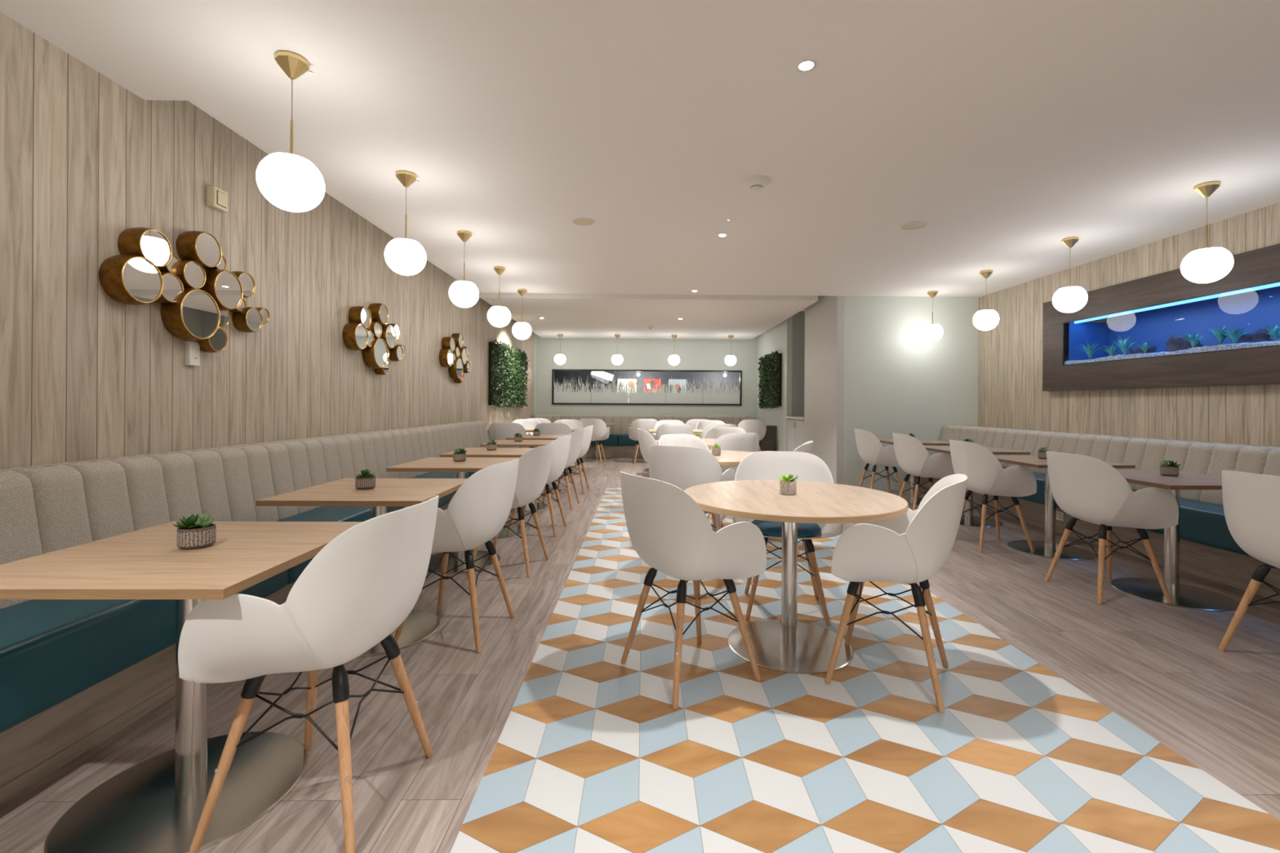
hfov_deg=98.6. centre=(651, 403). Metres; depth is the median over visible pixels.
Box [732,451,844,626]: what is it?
chair
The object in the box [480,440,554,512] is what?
square table
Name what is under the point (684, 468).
chair
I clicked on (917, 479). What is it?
socket
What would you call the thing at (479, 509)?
chair
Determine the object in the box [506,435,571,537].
chair
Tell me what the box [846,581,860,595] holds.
socket
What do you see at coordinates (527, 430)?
square table
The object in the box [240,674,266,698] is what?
socket
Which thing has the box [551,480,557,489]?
socket
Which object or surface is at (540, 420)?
chair
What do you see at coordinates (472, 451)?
square table
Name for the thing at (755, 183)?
smoke detector
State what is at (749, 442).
chair
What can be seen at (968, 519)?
square table
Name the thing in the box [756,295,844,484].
wall
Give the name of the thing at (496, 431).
chair
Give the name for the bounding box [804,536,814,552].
socket
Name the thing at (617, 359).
globe pendant
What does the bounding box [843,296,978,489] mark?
wall
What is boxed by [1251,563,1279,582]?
socket
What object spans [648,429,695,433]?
square table
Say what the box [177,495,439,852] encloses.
chair
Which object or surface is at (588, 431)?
chair
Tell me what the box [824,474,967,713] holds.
chair
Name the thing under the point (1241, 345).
gravel bed
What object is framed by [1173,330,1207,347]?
plant
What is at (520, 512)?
socket
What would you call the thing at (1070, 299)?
globe pendant
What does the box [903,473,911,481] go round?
socket
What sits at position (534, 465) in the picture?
chair
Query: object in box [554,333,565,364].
globe pendant
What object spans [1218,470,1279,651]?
chair
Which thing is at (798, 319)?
wall niche
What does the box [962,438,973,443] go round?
succulent pot
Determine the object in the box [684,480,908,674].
round table
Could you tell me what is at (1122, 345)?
plant
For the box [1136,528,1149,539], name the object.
socket
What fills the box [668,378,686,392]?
framed print
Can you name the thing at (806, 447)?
chair
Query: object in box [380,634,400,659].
socket
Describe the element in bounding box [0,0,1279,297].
ceiling
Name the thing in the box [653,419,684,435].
chair
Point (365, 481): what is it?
succulent pot
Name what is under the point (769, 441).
base cabinet
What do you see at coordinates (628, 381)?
framed print
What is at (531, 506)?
socket
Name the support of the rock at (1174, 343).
on the gravel bed
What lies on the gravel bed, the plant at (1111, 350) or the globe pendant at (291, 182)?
the plant at (1111, 350)
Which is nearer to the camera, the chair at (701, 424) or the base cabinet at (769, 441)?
the chair at (701, 424)
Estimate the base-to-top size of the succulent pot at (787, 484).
0.100 m
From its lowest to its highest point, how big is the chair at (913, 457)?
0.903 m
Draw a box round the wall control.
[185,341,199,365]
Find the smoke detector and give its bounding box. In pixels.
[742,175,772,191]
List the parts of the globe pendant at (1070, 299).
rod, globe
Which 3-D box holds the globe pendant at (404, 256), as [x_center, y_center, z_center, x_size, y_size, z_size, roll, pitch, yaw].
[-1.660,-1.210,3.716,0.260,0.680,0.260,0,0,-1]
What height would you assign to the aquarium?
1.035 m
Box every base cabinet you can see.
[761,425,776,451]
[785,416,804,451]
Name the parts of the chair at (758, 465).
leg, leg, leg, leg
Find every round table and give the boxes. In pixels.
[655,438,716,447]
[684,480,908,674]
[707,450,753,532]
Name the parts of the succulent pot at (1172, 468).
pot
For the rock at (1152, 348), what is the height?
0.210 m
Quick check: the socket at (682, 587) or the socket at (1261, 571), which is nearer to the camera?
the socket at (682, 587)
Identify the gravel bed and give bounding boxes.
[1064,340,1279,364]
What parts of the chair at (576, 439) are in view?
leg, leg, leg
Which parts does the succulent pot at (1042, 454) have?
pot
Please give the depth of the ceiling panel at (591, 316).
9.41 m
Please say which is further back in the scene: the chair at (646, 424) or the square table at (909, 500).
the chair at (646, 424)
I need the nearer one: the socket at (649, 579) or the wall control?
the socket at (649, 579)
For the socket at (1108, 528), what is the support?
attached to the chair at (1089, 489)
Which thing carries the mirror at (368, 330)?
attached to the wall at (86, 374)
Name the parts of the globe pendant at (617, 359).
globe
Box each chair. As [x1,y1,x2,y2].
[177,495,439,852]
[394,458,519,653]
[466,443,553,577]
[488,422,530,448]
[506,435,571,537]
[511,418,540,448]
[528,417,551,448]
[533,428,583,511]
[534,422,572,481]
[551,425,593,493]
[554,419,583,471]
[579,418,609,463]
[619,471,766,708]
[628,418,657,464]
[636,428,658,478]
[648,445,735,531]
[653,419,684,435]
[653,423,693,439]
[658,434,728,528]
[685,418,710,435]
[696,420,724,435]
[701,423,737,438]
[702,432,759,519]
[703,426,746,450]
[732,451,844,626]
[737,419,766,451]
[793,440,813,559]
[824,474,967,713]
[854,428,905,499]
[892,432,955,511]
[949,440,1036,552]
[1045,451,1178,604]
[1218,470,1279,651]
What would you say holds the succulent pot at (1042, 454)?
on the square table at (1047, 548)
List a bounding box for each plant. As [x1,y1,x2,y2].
[1079,342,1105,359]
[1102,344,1120,355]
[1110,334,1142,355]
[1133,341,1151,353]
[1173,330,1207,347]
[1198,325,1240,344]
[1221,327,1251,343]
[1255,324,1279,341]
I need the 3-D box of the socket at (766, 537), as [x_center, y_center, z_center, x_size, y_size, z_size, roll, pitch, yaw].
[0.661,0.786,3.147,0.122,0.097,0.041,0,0,-36]
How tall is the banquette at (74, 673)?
0.945 m
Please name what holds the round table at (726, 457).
on the floor
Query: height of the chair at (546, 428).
0.903 m
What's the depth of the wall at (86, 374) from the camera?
2.95 m
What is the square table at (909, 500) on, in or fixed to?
on the floor
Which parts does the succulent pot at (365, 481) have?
pot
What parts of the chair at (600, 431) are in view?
leg, leg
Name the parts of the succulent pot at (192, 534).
pot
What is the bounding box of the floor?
[0,457,1279,852]
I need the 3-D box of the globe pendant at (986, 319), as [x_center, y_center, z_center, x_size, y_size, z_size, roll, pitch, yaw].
[3.823,-1.177,6.289,0.260,0.680,0.260,0,0,-1]
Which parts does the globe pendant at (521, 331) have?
globe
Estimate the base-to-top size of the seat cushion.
0.052 m
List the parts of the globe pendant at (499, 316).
globe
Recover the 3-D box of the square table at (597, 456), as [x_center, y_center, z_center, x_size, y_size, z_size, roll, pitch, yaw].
[-1.189,0.818,11.998,0.750,0.750,0.750,0,0,-1]
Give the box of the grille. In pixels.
[573,218,593,225]
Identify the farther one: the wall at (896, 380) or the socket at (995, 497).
the wall at (896, 380)
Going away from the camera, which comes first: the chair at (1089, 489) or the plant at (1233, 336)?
the chair at (1089, 489)
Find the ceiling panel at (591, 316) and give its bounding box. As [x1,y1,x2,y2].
[480,293,817,339]
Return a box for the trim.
[533,333,536,417]
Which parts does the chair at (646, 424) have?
leg, leg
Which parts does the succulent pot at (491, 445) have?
pot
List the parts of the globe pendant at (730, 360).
globe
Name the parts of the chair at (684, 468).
leg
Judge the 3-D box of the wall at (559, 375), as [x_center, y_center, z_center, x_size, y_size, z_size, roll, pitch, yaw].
[-0.166,-0.301,16.149,8.200,3.000,0.100,0,0,-1]
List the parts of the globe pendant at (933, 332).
globe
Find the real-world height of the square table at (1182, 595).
0.750 m
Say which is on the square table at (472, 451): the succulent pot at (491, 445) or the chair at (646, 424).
the succulent pot at (491, 445)
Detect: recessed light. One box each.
[717,233,727,237]
[795,59,816,72]
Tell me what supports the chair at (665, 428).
on the floor
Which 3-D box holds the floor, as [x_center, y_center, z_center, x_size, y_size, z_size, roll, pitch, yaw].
[0.989,1.255,6.567,7.530,0.102,19.300,0,0,-1]
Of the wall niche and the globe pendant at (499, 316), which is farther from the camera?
the wall niche
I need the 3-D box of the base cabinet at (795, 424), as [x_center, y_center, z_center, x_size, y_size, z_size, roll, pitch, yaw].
[2.861,0.730,9.929,0.600,0.975,1.120,0,0,-1]
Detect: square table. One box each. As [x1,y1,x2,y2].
[0,521,362,852]
[255,478,467,657]
[386,457,519,573]
[439,447,533,539]
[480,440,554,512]
[506,434,568,495]
[524,428,534,432]
[560,428,582,476]
[582,423,615,459]
[627,423,644,460]
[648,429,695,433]
[693,429,702,433]
[878,439,949,505]
[924,445,1030,527]
[995,455,1135,560]
[1110,470,1239,611]
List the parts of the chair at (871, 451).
leg, leg, leg, leg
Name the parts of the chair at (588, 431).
leg, leg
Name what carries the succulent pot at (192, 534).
on the square table at (156, 805)
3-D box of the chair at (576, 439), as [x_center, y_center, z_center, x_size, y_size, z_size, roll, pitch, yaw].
[-1.059,0.745,6.377,0.528,0.903,0.631,0,0,3]
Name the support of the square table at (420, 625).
on the floor
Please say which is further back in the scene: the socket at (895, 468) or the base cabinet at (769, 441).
the base cabinet at (769, 441)
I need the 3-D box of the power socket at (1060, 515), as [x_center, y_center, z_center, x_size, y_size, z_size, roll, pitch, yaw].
[3.854,1.058,5.219,0.012,0.086,0.146,0,0,-1]
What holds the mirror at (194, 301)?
attached to the wall at (86, 374)
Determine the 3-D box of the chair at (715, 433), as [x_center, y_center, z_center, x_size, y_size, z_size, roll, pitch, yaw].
[0.914,0.757,7.032,0.631,0.903,0.528,0,0,24]
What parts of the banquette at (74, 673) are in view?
skirting, backrest, seat, backrest, seat, backrest, seat, backrest, seat, backrest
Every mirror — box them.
[98,226,270,352]
[342,302,404,374]
[439,333,471,383]
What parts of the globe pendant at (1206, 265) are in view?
rod, globe, cord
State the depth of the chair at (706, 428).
8.35 m
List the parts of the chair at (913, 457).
leg, leg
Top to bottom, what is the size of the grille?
0.001 m
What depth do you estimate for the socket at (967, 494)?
4.83 m
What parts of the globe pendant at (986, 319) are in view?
rod, globe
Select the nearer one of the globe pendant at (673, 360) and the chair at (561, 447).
the chair at (561, 447)
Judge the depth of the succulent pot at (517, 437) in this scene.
6.37 m
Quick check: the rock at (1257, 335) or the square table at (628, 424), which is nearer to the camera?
the rock at (1257, 335)
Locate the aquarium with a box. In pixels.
[1042,243,1279,391]
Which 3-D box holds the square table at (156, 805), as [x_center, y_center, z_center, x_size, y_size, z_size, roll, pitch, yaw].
[-1.408,0.817,1.685,0.750,0.750,0.750,0,0,-1]
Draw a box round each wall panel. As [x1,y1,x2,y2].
[488,338,529,408]
[757,351,782,408]
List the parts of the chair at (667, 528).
leg, leg, leg, leg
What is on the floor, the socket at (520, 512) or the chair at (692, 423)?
the chair at (692, 423)
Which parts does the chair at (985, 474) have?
leg, leg, leg, leg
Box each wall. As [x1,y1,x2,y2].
[0,12,533,468]
[535,334,756,419]
[554,370,739,403]
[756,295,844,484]
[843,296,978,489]
[977,202,1279,446]
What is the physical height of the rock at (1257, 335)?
0.217 m
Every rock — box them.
[1128,343,1156,354]
[1163,334,1204,351]
[1235,328,1273,343]
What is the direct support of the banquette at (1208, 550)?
on the floor
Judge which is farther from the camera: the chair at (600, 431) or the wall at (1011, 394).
the chair at (600, 431)
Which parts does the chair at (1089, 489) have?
leg, leg, leg, leg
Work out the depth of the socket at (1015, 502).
4.58 m
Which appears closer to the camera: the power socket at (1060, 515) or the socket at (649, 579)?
the socket at (649, 579)
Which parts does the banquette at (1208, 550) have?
backrest, backrest, seat, backrest, skirting, seat, backrest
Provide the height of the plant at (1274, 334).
0.150 m
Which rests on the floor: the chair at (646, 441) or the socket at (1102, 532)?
the chair at (646, 441)
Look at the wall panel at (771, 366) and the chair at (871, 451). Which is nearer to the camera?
the chair at (871, 451)
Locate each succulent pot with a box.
[172,513,216,550]
[355,468,375,489]
[453,448,467,462]
[486,440,497,450]
[513,433,522,441]
[533,428,540,435]
[711,444,720,455]
[778,474,798,495]
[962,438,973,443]
[1037,447,1049,459]
[1159,460,1180,475]
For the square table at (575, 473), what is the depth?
9.27 m
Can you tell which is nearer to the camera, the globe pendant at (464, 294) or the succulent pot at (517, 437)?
the globe pendant at (464, 294)
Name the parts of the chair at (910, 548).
leg, leg, leg, leg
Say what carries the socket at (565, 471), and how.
attached to the chair at (576, 439)
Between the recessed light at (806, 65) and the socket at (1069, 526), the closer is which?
the recessed light at (806, 65)
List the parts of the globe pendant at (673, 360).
globe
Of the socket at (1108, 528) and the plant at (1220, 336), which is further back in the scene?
the plant at (1220, 336)
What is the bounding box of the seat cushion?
[751,520,820,537]
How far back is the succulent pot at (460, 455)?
4.19 m
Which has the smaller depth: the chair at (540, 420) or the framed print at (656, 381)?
the chair at (540, 420)
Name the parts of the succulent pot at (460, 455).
pot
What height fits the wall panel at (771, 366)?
1.200 m
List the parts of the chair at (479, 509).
leg, leg, leg, leg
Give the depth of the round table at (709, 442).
6.60 m
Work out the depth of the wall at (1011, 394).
5.48 m
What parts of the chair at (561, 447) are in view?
leg, leg, leg, leg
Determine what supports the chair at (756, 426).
on the floor
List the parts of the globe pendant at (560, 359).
globe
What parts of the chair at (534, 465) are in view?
leg, leg, leg, leg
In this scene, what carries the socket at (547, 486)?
attached to the chair at (561, 447)
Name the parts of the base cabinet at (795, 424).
door, door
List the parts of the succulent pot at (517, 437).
pot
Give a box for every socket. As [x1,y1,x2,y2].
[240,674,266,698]
[331,664,349,702]
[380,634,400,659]
[464,550,475,568]
[484,540,496,555]
[515,506,524,519]
[528,502,536,513]
[545,484,551,493]
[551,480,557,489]
[563,467,568,475]
[568,466,573,473]
[644,567,657,586]
[675,579,686,603]
[722,578,736,593]
[764,534,768,547]
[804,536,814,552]
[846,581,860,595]
[864,463,869,470]
[871,465,876,472]
[892,466,897,472]
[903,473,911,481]
[908,582,925,606]
[915,475,920,484]
[919,579,929,589]
[964,489,973,500]
[982,493,987,505]
[992,495,998,500]
[1010,497,1019,505]
[1055,510,1063,521]
[1065,516,1082,530]
[1097,524,1106,539]
[1105,525,1111,530]
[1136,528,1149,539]
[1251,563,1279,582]
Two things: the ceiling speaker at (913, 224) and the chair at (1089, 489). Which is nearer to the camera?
the chair at (1089, 489)
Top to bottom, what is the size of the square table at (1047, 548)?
0.750 m
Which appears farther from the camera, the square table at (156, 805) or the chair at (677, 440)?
the chair at (677, 440)
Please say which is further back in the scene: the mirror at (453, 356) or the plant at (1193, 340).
the mirror at (453, 356)
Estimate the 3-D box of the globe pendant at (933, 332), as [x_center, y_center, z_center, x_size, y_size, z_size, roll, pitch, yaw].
[3.799,-1.177,7.439,0.260,0.680,0.260,0,0,-1]
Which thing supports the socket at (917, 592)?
attached to the chair at (910, 548)
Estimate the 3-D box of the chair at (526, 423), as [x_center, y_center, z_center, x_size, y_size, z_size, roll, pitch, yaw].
[-2.310,0.738,9.955,0.631,0.903,0.528,0,0,-1]
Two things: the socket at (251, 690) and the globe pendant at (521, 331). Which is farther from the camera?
the globe pendant at (521, 331)
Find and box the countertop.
[785,416,804,419]
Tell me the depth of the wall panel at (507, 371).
9.95 m
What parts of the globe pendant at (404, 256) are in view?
globe, rod, cord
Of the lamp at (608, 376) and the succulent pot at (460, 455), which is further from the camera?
the lamp at (608, 376)
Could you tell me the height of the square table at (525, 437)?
0.750 m
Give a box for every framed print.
[617,378,636,392]
[644,378,661,392]
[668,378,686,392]
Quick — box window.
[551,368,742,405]
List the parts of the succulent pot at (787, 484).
pot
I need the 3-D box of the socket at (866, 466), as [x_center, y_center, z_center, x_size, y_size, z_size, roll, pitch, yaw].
[2.768,0.799,7.006,0.041,0.097,0.122,0,0,-44]
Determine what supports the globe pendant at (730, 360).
hanging from the ceiling panel at (591, 316)
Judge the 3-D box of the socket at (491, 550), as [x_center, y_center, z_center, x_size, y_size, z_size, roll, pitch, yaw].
[-0.900,0.777,2.976,0.122,0.097,0.041,0,0,-38]
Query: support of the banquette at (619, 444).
on the floor
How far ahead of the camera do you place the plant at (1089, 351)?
5.90 m
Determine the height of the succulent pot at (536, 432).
0.100 m
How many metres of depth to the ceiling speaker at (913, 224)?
4.69 m
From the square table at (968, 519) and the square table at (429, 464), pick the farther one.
the square table at (968, 519)
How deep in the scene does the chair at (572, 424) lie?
10.19 m
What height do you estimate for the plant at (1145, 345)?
0.126 m
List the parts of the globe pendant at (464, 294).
globe, rod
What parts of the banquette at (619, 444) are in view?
backrest, seat, seat, backrest, backrest, backrest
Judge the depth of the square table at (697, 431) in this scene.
9.03 m
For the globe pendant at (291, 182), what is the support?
hanging from the ceiling
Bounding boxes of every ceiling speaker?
[571,217,595,225]
[900,221,927,229]
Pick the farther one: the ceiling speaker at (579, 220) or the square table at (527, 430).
the square table at (527, 430)
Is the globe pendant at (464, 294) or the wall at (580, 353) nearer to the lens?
the globe pendant at (464, 294)
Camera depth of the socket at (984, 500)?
4.58 m
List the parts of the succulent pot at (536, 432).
pot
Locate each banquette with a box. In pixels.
[0,421,488,805]
[530,414,759,457]
[920,424,1279,600]
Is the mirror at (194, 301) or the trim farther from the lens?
the trim
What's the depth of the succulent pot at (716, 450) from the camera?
4.80 m
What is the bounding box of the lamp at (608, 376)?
[591,371,613,381]
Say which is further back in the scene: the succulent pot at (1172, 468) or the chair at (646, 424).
the chair at (646, 424)
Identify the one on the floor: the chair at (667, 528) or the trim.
the chair at (667, 528)
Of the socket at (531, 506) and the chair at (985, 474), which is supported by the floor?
the chair at (985, 474)
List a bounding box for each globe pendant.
[255,50,324,212]
[384,170,426,275]
[448,230,479,307]
[487,266,511,327]
[511,288,531,339]
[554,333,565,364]
[611,334,622,364]
[668,334,679,365]
[724,334,736,365]
[921,290,943,342]
[973,269,999,330]
[1052,236,1088,312]
[1180,181,1233,283]
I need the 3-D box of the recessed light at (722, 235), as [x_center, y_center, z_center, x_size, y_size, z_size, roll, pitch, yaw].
[0.646,-1.535,5.019,0.090,0.003,0.090,0,0,-1]
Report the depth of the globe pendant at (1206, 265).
3.75 m
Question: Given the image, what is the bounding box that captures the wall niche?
[791,311,804,416]
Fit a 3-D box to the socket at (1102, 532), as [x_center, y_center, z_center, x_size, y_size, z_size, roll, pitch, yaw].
[2.833,0.799,3.453,0.041,0.097,0.122,0,0,44]

